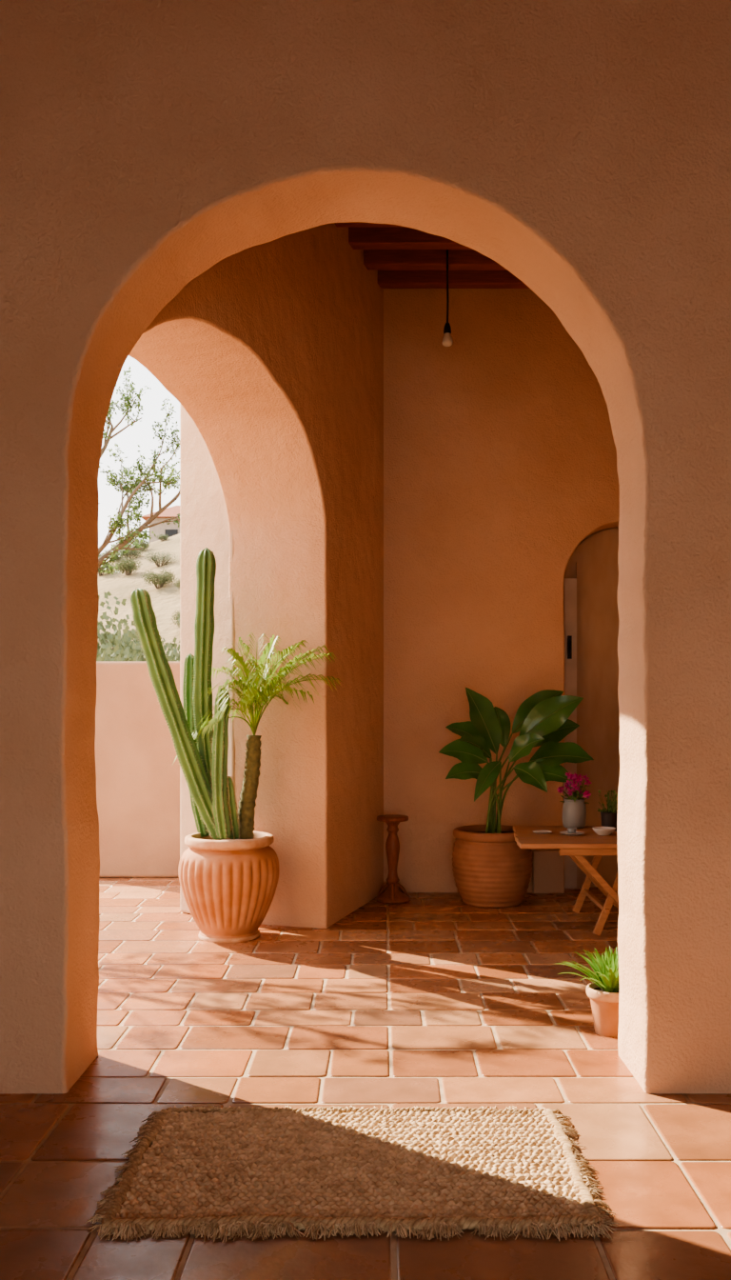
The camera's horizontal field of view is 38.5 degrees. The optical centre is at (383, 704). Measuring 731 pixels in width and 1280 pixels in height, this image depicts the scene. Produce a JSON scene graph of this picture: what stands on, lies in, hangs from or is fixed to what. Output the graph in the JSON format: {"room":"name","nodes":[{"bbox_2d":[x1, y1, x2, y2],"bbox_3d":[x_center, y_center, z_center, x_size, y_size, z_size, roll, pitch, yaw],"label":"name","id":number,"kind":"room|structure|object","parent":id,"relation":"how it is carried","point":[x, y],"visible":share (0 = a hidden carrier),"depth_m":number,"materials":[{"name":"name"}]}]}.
{"room":"traditional dwelling","nodes":[
{"label":"traditional dwelling","id":0,"kind":"room"},
{"bbox_2d":[94,661,179,877],"bbox_3d":[-4.050,0.600,9.810,6.900,2.000,0.280,0,0,0],"label":"wall","id":1,"kind":"structure","parent":0,"point":[138,782],"depth_m":9.67,"materials":[{"name":"paint"}]},
{"bbox_2d":[180,402,235,913],"bbox_3d":[-1.222,-1.075,8.187,0.579,5.350,0.871,0,0,20],"label":"wall","id":2,"kind":"structure","parent":0,"point":[204,521],"depth_m":7.93,"materials":[{"name":"paint"}]},
{"bbox_2d":[118,222,383,928],"bbox_3d":[-0.950,-1.075,6.979,0.758,5.350,5.044,0,0,16],"label":"wall","id":3,"kind":"structure","parent":0,"point":[274,351],"depth_m":7.57,"materials":[{"name":"paint"}]},
{"bbox_2d":[0,0,730,1093],"bbox_3d":[0.000,-1.075,4.555,8.400,5.350,0.490,0,0,0],"label":"wall","id":4,"kind":"structure","parent":0,"point":[581,148],"depth_m":4.31,"materials":[{"name":"paint"}]},
{"bbox_2d":[0,877,730,1279],"bbox_3d":[-1.850,1.699,3.740,11.500,0.201,12.480,0,0,0],"label":"floor","id":5,"kind":"structure","parent":0,"point":[431,999],"depth_m":4.51,"materials":[{"name":"tile"}]},
{"bbox_2d":[128,547,341,942],"bbox_3d":[-0.984,0.256,7.289,1.384,2.688,0.881,0,0,21],"label":"potted cactus","id":6,"kind":"object","parent":5,"relation":"on","point":[229,871],"visible":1,"depth_m":7.11,"materials":[{"name":"plant"}]},
{"bbox_2d":[85,1104,618,1242],"bbox_3d":[-0.099,1.587,3.625,1.678,0.038,1.061,0,0,0],"label":"jute rug","id":7,"kind":"object","parent":5,"relation":"on","point":[229,1171],"visible":1,"depth_m":3.52,"materials":[{"name":"beige wicker"}]},
{"bbox_2d":[375,814,410,903],"bbox_3d":[0.075,1.255,8.544,0.282,0.693,0.293,0,0,0],"label":"pedestal stand","id":8,"kind":"object","parent":5,"relation":"on","point":[390,892],"visible":1,"depth_m":8.50,"materials":[{"name":"brown wood"}]},
{"bbox_2d":[439,687,594,907],"bbox_3d":[1.051,0.732,8.458,1.229,1.735,0.694,0,0,0],"label":"plant","id":9,"kind":"object","parent":5,"relation":"on","point":[490,870],"visible":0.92,"depth_m":8.32,"materials":[{"name":"green plant"}]},
{"bbox_2d":[513,825,619,935],"bbox_3d":[1.864,1.269,7.610,1.872,0.659,1.056,0,0,0],"label":"folding table","id":10,"kind":"object","parent":5,"relation":"on","point":[590,843],"visible":0.47,"depth_m":7.22,"materials":[{"name":"brown wood"}]},
{"bbox_2d":[533,830,551,833],"bbox_3d":[1.160,0.932,7.660,0.141,0.013,0.141,0,0,0],"label":"saucer","id":11,"kind":"object","parent":10,"relation":"on","point":[537,831],"visible":1,"depth_m":7.66,"materials":[{"name":"white ceramic"}]},
{"bbox_2d":[560,830,584,835],"bbox_3d":[1.360,0.929,7.560,0.181,0.017,0.181,0,0,0],"label":"saucer","id":12,"kind":"object","parent":10,"relation":"on","point":[563,832],"visible":0.91,"depth_m":7.55,"materials":[{"name":"white ceramic"}]},
{"bbox_2d":[567,827,577,833],"bbox_3d":[1.360,0.905,7.560,0.072,0.035,0.072,0,0,0],"label":"tea cup","id":13,"kind":"object","parent":12,"relation":"on","point":[570,830],"visible":1,"depth_m":7.54,"materials":[{"name":"grey ceramic"}]},
{"bbox_2d":[558,771,591,828],"bbox_3d":[1.457,0.723,8.008,0.272,0.434,0.209,0,0,0],"label":"flower vase","id":14,"kind":"object","parent":10,"relation":"on","point":[574,810],"visible":0.98,"depth_m":7.96,"materials":[{"name":"grey ceramic"}]},
{"bbox_2d":[592,826,616,835],"bbox_3d":[1.590,0.913,7.560,0.171,0.050,0.171,0,0,0],"label":"ceramic bowl","id":15,"kind":"object","parent":10,"relation":"on","point":[600,830],"visible":1,"depth_m":7.51,"materials":[{"name":"beige ceramic"}]},
{"bbox_2d":[598,789,618,830],"bbox_3d":[1.699,0.790,7.862,0.185,0.302,0.181,0,0,11],"label":"potted herb","id":16,"kind":"object","parent":10,"relation":"on","point":[610,817],"visible":0.83,"depth_m":7.82,"materials":[{"name":"plant"}]},
{"bbox_2d":[600,810,618,830],"bbox_3d":[1.700,0.872,7.860,0.144,0.139,0.144,0,0,0],"label":"pot","id":17,"kind":"object","parent":16,"relation":"attached to","point":[610,818],"depth_m":7.80,"materials":[{"name":"ceramic"}]},
{"bbox_2d":[558,946,619,1037],"bbox_3d":[1.099,1.403,5.125,0.530,0.402,0.511,0,0,8],"label":"potted succulent","id":18,"kind":"object","parent":5,"relation":"on","point":[604,993],"visible":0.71,"depth_m":5.06,"materials":[{"name":"green plant"}]},
{"bbox_2d":[586,981,619,1037],"bbox_3d":[1.110,1.491,5.120,0.236,0.225,0.236,0,0,0],"label":"pot","id":19,"kind":"object","parent":18,"relation":"attached to","point":[604,999],"depth_m":5.05,"materials":[{"name":"ceramic"}]},
{"bbox_2d":[334,221,406,227],"bbox_3d":[1.362,-3.609,7.670,3.676,0.178,0.120,0,0,0],"label":"ceiling beam","id":20,"kind":"structure","parent":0,"point":[351,224],"depth_m":7.69,"materials":[{"name":"brown wood"}]},
{"bbox_2d":[348,227,472,249],"bbox_3d":[1.416,-3.609,8.050,3.568,0.178,0.120,0,0,0],"label":"ceiling beam","id":21,"kind":"structure","parent":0,"point":[359,238],"depth_m":7.99,"materials":[{"name":"brown wood"}]},
{"bbox_2d":[363,249,507,270],"bbox_3d":[1.470,-3.609,8.430,3.460,0.178,0.120,0,0,0],"label":"ceiling beam","id":22,"kind":"structure","parent":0,"point":[373,259],"depth_m":8.37,"materials":[{"name":"brown wood"}]},
{"bbox_2d":[378,270,529,288],"bbox_3d":[1.524,-3.609,8.810,3.351,0.178,0.120,0,0,0],"label":"ceiling beam","id":23,"kind":"structure","parent":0,"point":[387,279],"depth_m":8.75,"materials":[{"name":"brown wood"}]},
{"bbox_2d":[383,288,619,892],"bbox_3d":[1.475,-1.075,9.070,3.650,5.350,0.280,0,0,0],"label":"wall","id":24,"kind":"structure","parent":0,"point":[500,451],"depth_m":8.93,"materials":[{"name":"paint"}]},
{"bbox_2d":[533,850,564,893],"bbox_3d":[1.403,1.420,8.906,0.265,0.360,0.043,0,0,0],"label":"wall","id":25,"kind":"structure","parent":24,"relation":"attached to","point":[549,866],"depth_m":8.88,"materials":[{"name":"paint"}]},
{"bbox_2d":[563,528,619,888],"bbox_3d":[2.071,0.026,9.136,1.017,3.148,0.148,0,0,0],"label":"door","id":26,"kind":"structure","parent":24,"relation":"in","point":[591,575],"depth_m":9.18,"materials":[{"name":"paint"}]},
{"bbox_2d":[576,526,619,548],"bbox_3d":[2.150,-0.200,9.257,2.300,3.600,0.087,0,0,0],"label":"door frame","id":27,"kind":"structure","parent":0,"point":[618,527],"depth_m":9.21,"materials":[{"name":"paint"}]},
{"bbox_3d":[0.000,-3.585,3.275,7.900,0.470,12.050,0,0,0],"label":"ceiling","id":28,"kind":"structure","parent":0,"visible":0},
{"bbox_2d":[441,249,453,346],"bbox_3d":[0.506,-3.269,8.300,0.084,0.859,0.084,0,0,0],"label":"pendant lamp","id":29,"kind":"object","parent":28,"relation":"hanging from","point":[448,341],"visible":0.87,"depth_m":8.29,"materials":[{"name":"black metal"}]},
{"label":"outside","id":30,"kind":"structure","parent":0,"visible":0},
{"bbox_2d":[98,533,179,658],"bbox_3d":[-17.500,-4.668,44.500,85.000,17.657,101.000,0,0,0],"label":"hillside","id":31,"kind":"structure","parent":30,"point":[165,600],"depth_m":39.72,"materials":[{"name":"sand"}]},
{"bbox_2d":[98,562,114,576],"bbox_3d":[-11.754,-5.767,43.778,0.988,0.780,1.392,0,0,-9],"label":"shrub","id":32,"kind":"object","parent":31,"relation":"on","point":[105,565],"visible":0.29,"depth_m":43.66,"materials":[{"name":"green plant"}]},
{"bbox_2d":[112,553,122,561],"bbox_3d":[-12.236,-6.758,47.636,0.723,0.571,1.018,0,0,-2],"label":"shrub","id":33,"kind":"object","parent":31,"relation":"on","point":[118,556],"visible":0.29,"depth_m":47.56,"materials":[{"name":"green plant"}]},
{"bbox_2d":[114,557,142,575],"bbox_3d":[-10.468,-5.653,42.670,0.990,0.782,1.395,0,0,-30],"label":"shrub","id":34,"kind":"object","parent":31,"relation":"on","point":[128,569],"visible":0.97,"depth_m":42.47,"materials":[{"name":"green plant"}]},
{"bbox_2d":[116,545,145,559],"bbox_3d":[-11.344,-6.842,46.986,1.391,0.780,0.987,0,0,29],"label":"shrub","id":35,"kind":"object","parent":31,"relation":"on","point":[130,551],"visible":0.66,"depth_m":46.87,"materials":[{"name":"green plant"}]},
{"bbox_2d":[97,591,169,661],"bbox_3d":[-5.460,-0.268,19.993,2.745,3.735,3.868,0,0,-12],"label":"shrub","id":36,"kind":"object","parent":31,"relation":"on","point":[110,637],"visible":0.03,"depth_m":19.04,"materials":[{"name":"green plant"}]},
{"bbox_2d":[96,625,177,661],"bbox_3d":[-4.451,0.290,16.857,3.094,3.133,2.196,0,0,36],"label":"shrub","id":37,"kind":"object","parent":31,"relation":"on","point":[130,634],"visible":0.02,"depth_m":16.46,"materials":[{"name":"green plant"}]},
{"bbox_2d":[96,615,179,661],"bbox_3d":[-3.701,0.269,15.082,2.246,3.133,3.096,0,0,-35],"label":"shrub","id":38,"kind":"object","parent":31,"relation":"on","point":[105,657],"visible":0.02,"depth_m":15.21,"materials":[{"name":"green plant"}]},
{"bbox_2d":[98,366,179,574],"bbox_3d":[-3.315,-1.085,12.308,2.788,5.786,1.278,0,0,4],"label":"tree","id":39,"kind":"object","parent":31,"relation":"on","point":[136,486],"visible":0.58,"depth_m":12.13,"materials":[{"name":"green plant"}]},
{"bbox_2d":[133,538,150,551],"bbox_3d":[-11.366,-7.486,49.052,0.866,0.684,1.221,0,0,-9],"label":"shrub","id":40,"kind":"object","parent":31,"relation":"on","point":[145,544],"visible":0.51,"depth_m":48.78,"materials":[{"name":"green plant"}]},
{"bbox_2d":[136,636,179,661],"bbox_3d":[-3.081,0.056,17.917,2.471,3.494,3.481,0,0,10],"label":"shrub","id":41,"kind":"object","parent":31,"relation":"on","point":[174,645],"visible":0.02,"depth_m":17.05,"materials":[{"name":"green plant"}]},
{"bbox_2d":[140,568,175,588],"bbox_3d":[-8.459,-4.772,39.479,1.434,0.802,1.020,0,0,-36],"label":"shrub","id":42,"kind":"object","parent":31,"relation":"on","point":[161,580],"visible":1,"depth_m":39.38,"materials":[{"name":"green plant"}]},
{"bbox_2d":[141,505,179,542],"bbox_3d":[-9.750,-9.350,60.500,7.300,4.300,5.800,0,0,0],"label":"house","id":43,"kind":"structure","parent":31,"relation":"on","point":[170,530],"depth_m":58.00,"materials":[{"name":"white paint"}]},
{"bbox_2d":[144,548,178,566],"bbox_3d":[-9.264,-6.092,43.509,1.418,0.795,1.006,0,0,-5],"label":"shrub","id":44,"kind":"object","parent":31,"relation":"on","point":[157,559],"visible":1,"depth_m":43.39,"materials":[{"name":"green plant"}]},
{"bbox_2d":[156,533,169,540],"bbox_3d":[-10.719,-8.140,50.911,0.510,0.401,0.718,0,0,-45],"label":"shrub","id":45,"kind":"object","parent":31,"relation":"on","point":[161,537],"visible":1,"depth_m":50.83,"materials":[{"name":"green plant"}]},
{"bbox_2d":[170,611,179,627],"bbox_3d":[-6.090,-2.702,33.295,1.372,0.769,0.973,0,0,18],"label":"shrub","id":46,"kind":"object","parent":31,"relation":"on","point":[178,611],"visible":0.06,"depth_m":33.30,"materials":[{"name":"green plant"}]},
{"bbox_2d":[172,577,179,588],"bbox_3d":[-7.218,-4.460,38.389,1.083,0.608,0.769,0,0,27],"label":"shrub","id":47,"kind":"object","parent":31,"relation":"on","point":[177,577],"visible":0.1,"depth_m":38.40,"materials":[{"name":"green plant"}]}
]}

